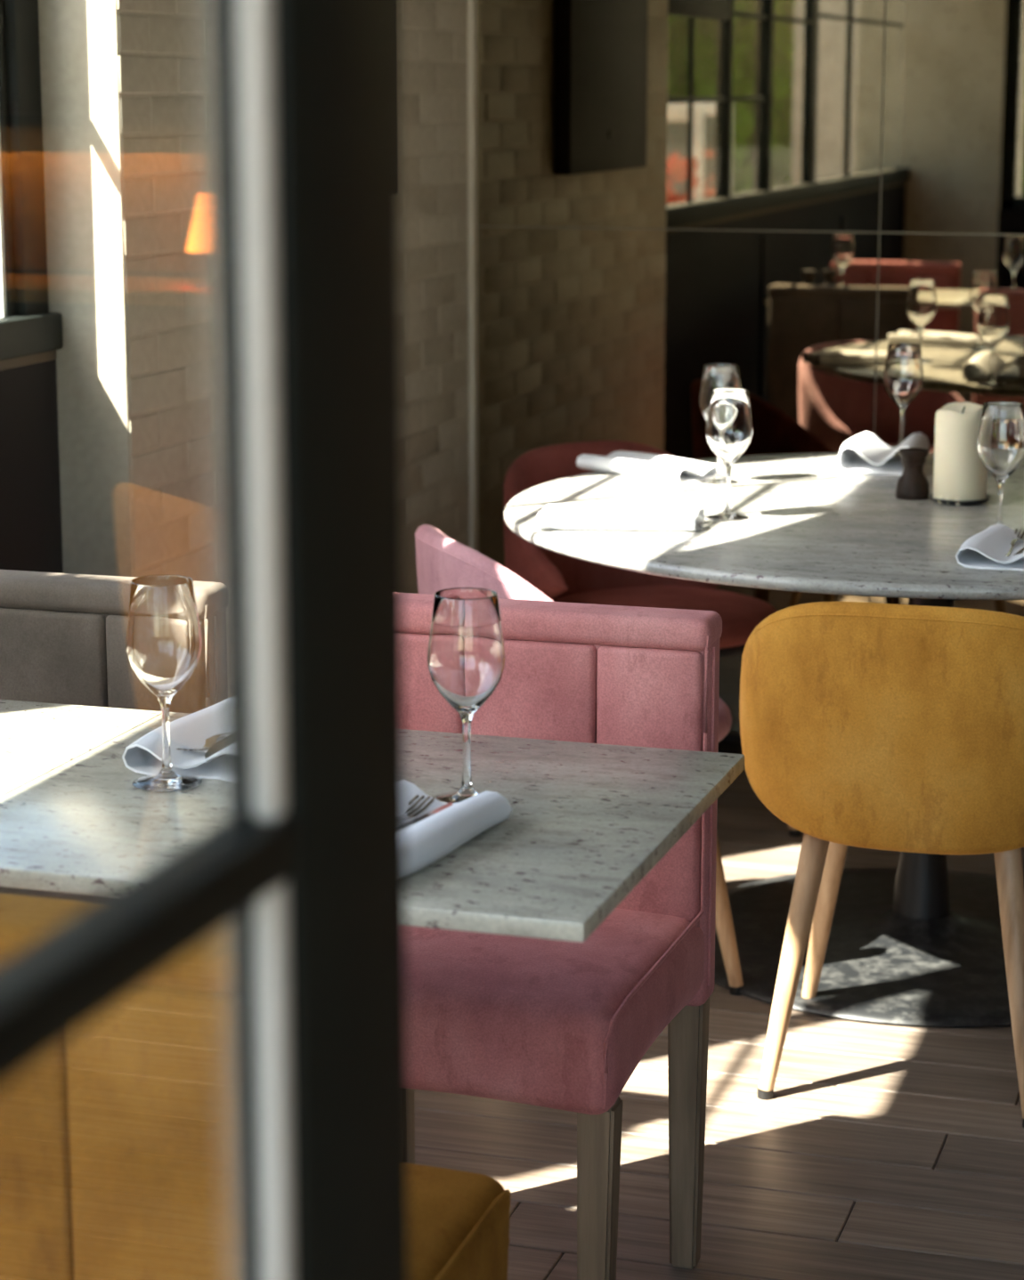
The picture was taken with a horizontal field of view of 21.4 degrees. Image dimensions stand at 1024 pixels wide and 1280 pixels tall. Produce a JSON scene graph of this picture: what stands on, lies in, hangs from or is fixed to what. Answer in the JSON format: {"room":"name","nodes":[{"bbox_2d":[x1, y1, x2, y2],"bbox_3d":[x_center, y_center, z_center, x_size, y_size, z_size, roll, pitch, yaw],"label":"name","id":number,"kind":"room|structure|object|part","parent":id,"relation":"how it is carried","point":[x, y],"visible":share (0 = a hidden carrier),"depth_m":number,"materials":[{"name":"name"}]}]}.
{"room":"restaurant dining room","nodes":[
{"label":"restaurant dining room","id":0,"kind":"room"},
{"bbox_2d":[0,0,469,593],"bbox_3d":[-1.274,-0.736,2.853,0.366,3.200,6.750,4,12,17],"label":"wall","id":1,"kind":"structure","parent":0,"point":[110,446],"depth_m":4.49,"materials":[{"name":"beige paint"}]},
{"bbox_2d":[0,0,63,371],"bbox_3d":[-1.515,-1.030,1.913,0.082,2.128,4.962,4,12,17],"label":"window","id":2,"kind":"structure","parent":1,"relation":"in","point":[29,334],"depth_m":4.32,"materials":[{"name":"clear glass"}]},
{"bbox_3d":[-1.502,0.004,2.120,0.029,0.020,4.962,4,12,17],"label":"sill","id":3,"kind":"part","parent":2,"relation":"part of","materials":[{"name":"brown paint"}]},
{"bbox_3d":[-1.515,-0.035,2.117,0.082,0.060,4.962,4,12,17],"label":"frame","id":4,"kind":"part","parent":2,"relation":"part of","materials":[{"name":"black metal"}]},
{"bbox_2d":[467,0,477,551],"bbox_3d":[-0.087,-1.366,5.935,0.014,3.200,0.034,4,12,17],"label":"trim","id":5,"kind":"structure","parent":1,"relation":"attached to","point":[472,4],"depth_m":6.03,"materials":[{"name":"beige paint"}]},
{"bbox_2d":[413,741,1023,1279],"bbox_3d":[1.720,1.058,2.313,6.750,0.100,7.250,4,12,17],"label":"floor","id":6,"kind":"structure","parent":0,"point":[878,1151],"depth_m":3.78,"materials":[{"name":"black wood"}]},
{"bbox_2d":[0,699,161,797],"bbox_3d":[-0.790,0.492,2.935,0.641,0.759,0.619,4,12,17],"label":"square table","id":7,"kind":"object","parent":6,"relation":"on","point":[36,739],"visible":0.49,"depth_m":2.95,"materials":[{"name":"grey stone"}]},
{"bbox_2d":[0,569,226,902],"bbox_3d":[-0.640,0.362,3.381,0.463,0.836,0.439,4,12,17],"label":"dining chair","id":8,"kind":"object","parent":6,"relation":"on","point":[62,635],"visible":0.26,"depth_m":3.43,"materials":[{"name":"beige fabric"}]},
{"bbox_3d":[-0.645,0.373,3.367,0.451,0.148,0.405,4,12,17],"label":"seat","id":9,"kind":"part","parent":8,"relation":"part of","materials":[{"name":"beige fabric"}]},
{"bbox_3d":[-0.594,0.136,3.487,0.172,0.357,0.039,4,12,17],"label":"channel panel","id":10,"kind":"part","parent":8,"relation":"part of","materials":[{"name":"beige fabric"}]},
{"bbox_3d":[-0.586,0.161,3.518,0.458,0.472,0.062,4,12,17],"label":"backrest","id":11,"kind":"part","parent":8,"relation":"part of","materials":[{"name":"beige fabric"}]},
{"bbox_3d":[-0.447,0.145,3.442,0.133,0.357,0.039,4,12,17],"label":"channel panel","id":12,"kind":"part","parent":8,"relation":"part of","materials":[{"name":"beige fabric"}]},
{"bbox_2d":[0,0,408,1279],"bbox_3d":[-0.346,-0.170,0.109,0.025,3.190,1.942,4,12,17],"label":"window frame","id":13,"kind":"structure","parent":6,"relation":"on","point":[306,870],"depth_m":0.99,"materials":[{"name":"black paint"}]},
{"bbox_3d":[-0.354,0.243,0.166,0.025,0.022,1.765,4,12,17],"label":"rail","id":14,"kind":"part","parent":13,"relation":"part of","materials":[{"name":"black paint"}]},
{"bbox_2d":[0,893,510,1279],"bbox_3d":[-0.269,0.577,2.361,0.463,0.824,0.496,4,12,17],"label":"dining chair","id":15,"kind":"object","parent":6,"relation":"on","point":[117,1144],"visible":0.6,"depth_m":2.07,"materials":[{"name":"fabric"}]},
{"bbox_3d":[-0.444,0.455,2.143,0.219,0.421,0.029,4,12,17],"label":"panel","id":16,"kind":"part","parent":15,"relation":"part of","materials":[{"name":"fabric"}]},
{"bbox_3d":[-0.330,0.453,2.135,0.458,0.465,0.070,4,12,17],"label":"backrest","id":17,"kind":"part","parent":15,"relation":"part of","materials":[{"name":"fabric"}]},
{"bbox_3d":[-0.233,0.469,2.078,0.219,0.421,0.029,4,12,17],"label":"panel","id":18,"kind":"part","parent":15,"relation":"part of","materials":[{"name":"fabric"}]},
{"bbox_3d":[-0.263,0.581,2.381,0.451,0.146,0.458,4,12,17],"label":"seat","id":19,"kind":"part","parent":15,"relation":"part of","materials":[{"name":"fabric"}]},
{"bbox_2d":[0,712,744,942],"bbox_3d":[-0.165,0.531,2.742,0.667,0.759,0.619,4,12,17],"label":"square table","id":20,"kind":"object","parent":6,"relation":"on","point":[586,823],"visible":0.53,"depth_m":2.59,"materials":[{"name":"grey stone"}]},
{"bbox_2d":[124,575,202,792],"bbox_3d":[-0.348,0.043,2.712,0.076,0.208,0.076,8,14,36],"label":"wine glass","id":21,"kind":"object","parent":20,"relation":"on","point":[163,643],"visible":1,"depth_m":2.68,"materials":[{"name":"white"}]},
{"bbox_2d":[121,698,227,781],"bbox_3d":[-0.295,0.100,2.870,0.155,0.033,0.262,4,12,17],"label":"napkin","id":22,"kind":"object","parent":20,"relation":"on","point":[143,756],"visible":0.41,"depth_m":2.81,"materials":[{"name":"white fabric"}]},
{"bbox_2d":[176,732,226,752],"bbox_3d":[-0.306,0.099,2.874,0.024,0.012,0.198,4,12,17],"label":"fork","id":23,"kind":"object","parent":22,"relation":"on","point":[209,741],"visible":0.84,"depth_m":2.83,"materials":[{"name":"silver metal"}]},
{"bbox_2d":[204,737,226,762],"bbox_3d":[-0.283,0.101,2.865,0.020,0.012,0.222,4,12,18],"label":"knife","id":24,"kind":"object","parent":22,"relation":"on","point":[216,747],"visible":0.32,"depth_m":2.80,"materials":[{"name":"silver metal"}]},
{"bbox_2d":[404,779,511,876],"bbox_3d":[-0.115,0.174,2.506,0.155,0.033,0.262,6,13,26],"label":"napkin","id":25,"kind":"object","parent":20,"relation":"on","point":[433,838],"visible":0.39,"depth_m":2.49,"materials":[{"name":"white fabric"}]},
{"bbox_2d":[404,794,436,820],"bbox_3d":[-0.126,0.173,2.510,0.024,0.012,0.198,6,13,26],"label":"fork","id":26,"kind":"object","parent":25,"relation":"on","point":[415,812],"visible":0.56,"depth_m":2.58,"materials":[{"name":"silver metal"}]},
{"bbox_2d":[404,802,453,828],"bbox_3d":[-0.102,0.176,2.501,0.020,0.012,0.222,6,13,27],"label":"knife","id":27,"kind":"object","parent":25,"relation":"on","point":[444,806],"visible":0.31,"depth_m":2.55,"materials":[{"name":"silver metal"}]},
{"bbox_2d":[427,587,505,802],"bbox_3d":[-0.044,0.057,2.643,0.076,0.208,0.076,8,14,36],"label":"wine glass","id":28,"kind":"object","parent":20,"relation":"on","point":[466,656],"visible":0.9,"depth_m":2.61,"materials":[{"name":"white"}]},
{"bbox_2d":[402,592,721,1279],"bbox_3d":[-0.023,0.401,3.191,0.449,0.836,0.439,4,12,17],"label":"dining chair","id":29,"kind":"object","parent":6,"relation":"on","point":[565,1025],"visible":0.38,"depth_m":3.19,"materials":[{"name":"pink fabric"}]},
{"bbox_3d":[-0.152,0.584,3.471,0.044,0.365,0.054,4,12,17],"label":"leg","id":30,"kind":"part","parent":29,"relation":"part of","materials":[{"name":"brown wood"}]},
{"bbox_3d":[-0.118,0.166,3.341,0.128,0.357,0.039,4,12,17],"label":"channel panel","id":31,"kind":"part","parent":29,"relation":"part of","materials":[{"name":"pink fabric"}]},
{"bbox_3d":[0.023,0.175,3.297,0.166,0.357,0.039,4,12,17],"label":"channel panel","id":32,"kind":"part","parent":29,"relation":"part of","materials":[{"name":"pink fabric"}]},
{"bbox_3d":[-0.028,0.412,3.177,0.437,0.148,0.405,4,12,17],"label":"seat","id":33,"kind":"part","parent":29,"relation":"part of","materials":[{"name":"pink fabric"}]},
{"bbox_3d":[0.032,0.200,3.328,0.444,0.472,0.062,4,12,17],"label":"backrest","id":34,"kind":"part","parent":29,"relation":"part of","materials":[{"name":"pink fabric"}]},
{"bbox_3d":[0.097,0.681,3.029,0.043,0.352,0.044,4,12,17],"label":"leg","id":35,"kind":"part","parent":29,"relation":"part of","materials":[{"name":"brown wood"}]},
{"bbox_3d":[0.166,0.184,3.253,0.129,0.357,0.039,4,12,17],"label":"channel panel","id":36,"kind":"part","parent":29,"relation":"part of","materials":[{"name":"pink fabric"}]},
{"bbox_3d":[0.218,0.608,3.357,0.044,0.365,0.054,4,12,17],"label":"leg","id":37,"kind":"part","parent":29,"relation":"part of","materials":[{"name":"brown wood"}]},
{"bbox_2d":[414,524,743,995],"bbox_3d":[0.102,0.181,4.481,0.505,0.750,0.558,-4,12,-17],"label":"tub chair","id":38,"kind":"object","parent":6,"relation":"on","point":[442,563],"visible":0.19,"depth_m":4.30,"materials":[{"name":"fabric"}]},
{"bbox_3d":[0.020,-0.003,4.417,0.330,0.362,0.558,-4,12,-17],"label":"backrest","id":39,"kind":"part","parent":38,"relation":"part of","materials":[{"name":"fabric"}]},
{"bbox_3d":[0.138,0.116,4.479,0.430,0.069,0.444,-4,12,-17],"label":"seat","id":40,"kind":"part","parent":38,"relation":"part of","materials":[{"name":"fabric"}]},
{"bbox_3d":[0.324,0.369,4.404,0.122,0.395,0.039,6,13,26],"label":"leg","id":41,"kind":"part","parent":38,"relation":"part of","materials":[{"name":"brown wood"}]},
{"bbox_2d":[502,440,800,836],"bbox_3d":[0.264,0.009,5.327,0.558,0.750,0.505,-8,14,-35],"label":"tub chair","id":42,"kind":"object","parent":6,"relation":"on","point":[561,578],"visible":0.3,"depth_m":5.31,"materials":[{"name":"red fabric"}]},
{"bbox_3d":[0.214,-0.195,5.356,0.558,0.362,0.330,-8,14,-35],"label":"backrest","id":43,"kind":"part","parent":42,"relation":"part of","materials":[{"name":"red fabric"}]},
{"bbox_3d":[0.286,-0.049,5.284,0.444,0.069,0.430,-8,14,-35],"label":"seat","id":44,"kind":"part","parent":42,"relation":"part of","materials":[{"name":"red fabric"}]},
{"bbox_3d":[0.280,-0.009,5.300,0.380,0.040,0.360,-8,14,-35],"label":"seat","id":45,"kind":"part","parent":42,"relation":"part of","materials":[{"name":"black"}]},
{"bbox_2d":[503,453,1023,1027],"bbox_3d":[0.705,0.152,4.596,1.436,0.759,1.436,4,12,17],"label":"round table","id":46,"kind":"object","parent":6,"relation":"on","point":[918,942],"visible":0.83,"depth_m":4.45,"materials":[{"name":"grey stone"}]},
{"bbox_2d":[536,503,704,531],"bbox_3d":[0.176,-0.197,4.338,0.262,0.028,0.132,1,12,5],"label":"napkin","id":47,"kind":"object","parent":46,"relation":"on","point":[553,516],"visible":1,"depth_m":4.29,"materials":[{"name":"white fabric"}]},
{"bbox_2d":[575,450,725,482],"bbox_3d":[0.253,-0.318,4.930,0.132,0.028,0.262,-11,16,-43],"label":"napkin","id":48,"kind":"object","parent":46,"relation":"on","point":[621,462],"visible":0.98,"depth_m":4.90,"materials":[{"name":"white fabric"}]},
{"bbox_2d":[656,462,699,468],"bbox_3d":[0.261,-0.323,4.939,0.024,0.012,0.198,-11,16,-43],"label":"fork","id":49,"kind":"object","parent":48,"relation":"on","point":[657,463],"visible":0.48,"depth_m":4.89,"materials":[{"name":"silver metal"}]},
{"bbox_2d":[698,363,740,484],"bbox_3d":[0.369,-0.384,4.798,0.076,0.208,0.076,8,14,36],"label":"wine glass","id":50,"kind":"object","parent":46,"relation":"on","point":[715,376],"visible":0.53,"depth_m":4.76,"materials":[{"name":"white"}]},
{"bbox_2d":[704,388,752,520],"bbox_3d":[0.352,-0.302,4.400,0.076,0.208,0.076,8,14,36],"label":"wine glass","id":51,"kind":"object","parent":46,"relation":"on","point":[728,429],"visible":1,"depth_m":4.37,"materials":[{"name":"white"}]},
{"bbox_3d":[0.705,0.495,4.666,0.860,0.059,0.860,4,12,17],"label":"plate","id":52,"kind":"part","parent":46,"relation":"part of","materials":[{"name":"black metal"}]},
{"bbox_2d":[837,431,929,475],"bbox_3d":[0.694,-0.352,5.025,0.155,0.057,0.262,3,12,14],"label":"napkin","id":53,"kind":"object","parent":46,"relation":"on","point":[863,453],"visible":0.86,"depth_m":4.99,"materials":[{"name":"white fabric"}]},
{"bbox_2d":[883,343,923,454],"bbox_3d":[0.747,-0.460,5.172,0.076,0.208,0.076,8,14,36],"label":"wine glass","id":54,"kind":"object","parent":46,"relation":"on","point":[903,375],"visible":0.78,"depth_m":5.14,"materials":[{"name":"white"}]},
{"bbox_2d":[895,447,929,500],"bbox_3d":[0.685,-0.285,4.627,0.057,0.085,0.057,4,12,17],"label":"pepper mill","id":55,"kind":"object","parent":46,"relation":"on","point":[911,484],"visible":1,"depth_m":4.61,"materials":[{"name":"brown wood"}]},
{"bbox_2d":[927,493,990,505],"bbox_3d":[0.758,-0.239,4.587,0.107,0.010,0.107,4,12,17],"label":"plate","id":56,"kind":"object","parent":46,"relation":"on","point":[930,496],"visible":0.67,"depth_m":4.55,"materials":[{"name":"black"}]},
{"bbox_2d":[932,402,987,505],"bbox_3d":[0.757,-0.316,4.569,0.090,0.168,0.094,4,12,17],"label":"pillar candle","id":57,"kind":"object","parent":56,"relation":"on","point":[959,473],"visible":0.93,"depth_m":4.54,"materials":[{"name":"beige wax"}]},
{"bbox_2d":[955,523,1023,570],"bbox_3d":[0.759,-0.142,4.055,0.155,0.033,0.262,4,12,19],"label":"napkin","id":58,"kind":"object","parent":46,"relation":"on","point":[988,549],"visible":0.97,"depth_m":4.01,"materials":[{"name":"white fabric"}]},
{"bbox_2d":[1005,528,1023,556],"bbox_3d":[0.754,-0.147,4.076,0.024,0.012,0.198,4,12,19],"label":"fork","id":59,"kind":"object","parent":58,"relation":"on","point":[1013,541],"visible":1,"depth_m":4.10,"materials":[{"name":"silver metal"}]},
{"bbox_2d":[1012,547,1023,555],"bbox_3d":[0.781,-0.145,4.069,0.036,0.013,0.202,3,12,16],"label":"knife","id":60,"kind":"object","parent":58,"relation":"on","point":[1021,550],"visible":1,"depth_m":4.00,"materials":[{"name":"silver metal"}]},
{"bbox_2d":[976,401,1023,534],"bbox_3d":[0.762,-0.265,4.216,0.076,0.208,0.076,8,14,36],"label":"wine glass","id":61,"kind":"object","parent":46,"relation":"on","point":[1000,433],"visible":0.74,"depth_m":4.18,"materials":[{"name":"white"}]},
{"bbox_2d":[738,601,1023,1127],"bbox_3d":[0.617,0.274,4.028,0.558,0.750,0.505,4,12,17],"label":"tub chair","id":62,"kind":"object","parent":6,"relation":"on","point":[873,725],"visible":1,"depth_m":3.79,"materials":[{"name":"fabric"}]},
{"bbox_3d":[0.413,0.462,3.949,0.120,0.395,0.039,-8,14,-35],"label":"leg","id":63,"kind":"part","parent":62,"relation":"part of","materials":[{"name":"brown wood"}]},
{"bbox_3d":[0.500,0.395,4.277,0.039,0.395,0.122,-7,14,-31],"label":"leg","id":64,"kind":"part","parent":62,"relation":"part of","materials":[{"name":"brown wood"}]},
{"bbox_3d":[0.591,0.100,3.909,0.558,0.362,0.330,4,12,17],"label":"backrest","id":65,"kind":"part","parent":62,"relation":"part of","materials":[{"name":"fabric"}]},
{"bbox_3d":[0.718,0.481,3.855,0.039,0.395,0.120,-4,12,-19],"label":"leg","id":66,"kind":"part","parent":62,"relation":"part of","materials":[{"name":"brown wood"}]},
{"bbox_2d":[720,734,740,742],"bbox_3d":[2.783,-1.212,5.183,6.680,3.200,0.180,4,12,17],"label":"wall","id":67,"kind":"structure","parent":0,"point":[727,738],"depth_m":6.11,"materials":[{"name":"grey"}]},
{"bbox_2d":[477,0,1023,735],"bbox_3d":[1.244,-1.287,5.548,2.760,3.160,0.027,4,12,17],"label":"wall mirror","id":68,"kind":"object","parent":67,"relation":"attached to","point":[789,193],"visible":0.58,"depth_m":5.85,"materials":[{"name":"clear mirror"}]},
{"bbox_3d":[0.354,-0.349,6.018,0.899,1.114,0.012,4,12,17],"label":"mirror panel","id":69,"kind":"part","parent":68,"relation":"part of","materials":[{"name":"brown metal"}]},
{"bbox_3d":[0.354,-1.889,5.704,0.899,2.022,0.012,4,12,17],"label":"mirror panel","id":70,"kind":"part","parent":68,"relation":"part of","materials":[{"name":"mirror"}]},
{"bbox_3d":[1.224,-0.295,5.750,0.918,1.114,0.012,4,12,17],"label":"mirror panel","id":71,"kind":"part","parent":68,"relation":"part of","materials":[{"name":"mirror"}]},
{"bbox_3d":[1.224,-1.834,5.436,0.918,2.022,0.012,4,12,17],"label":"mirror panel","id":72,"kind":"part","parent":68,"relation":"part of","materials":[{"name":"mirror"}]}
]}

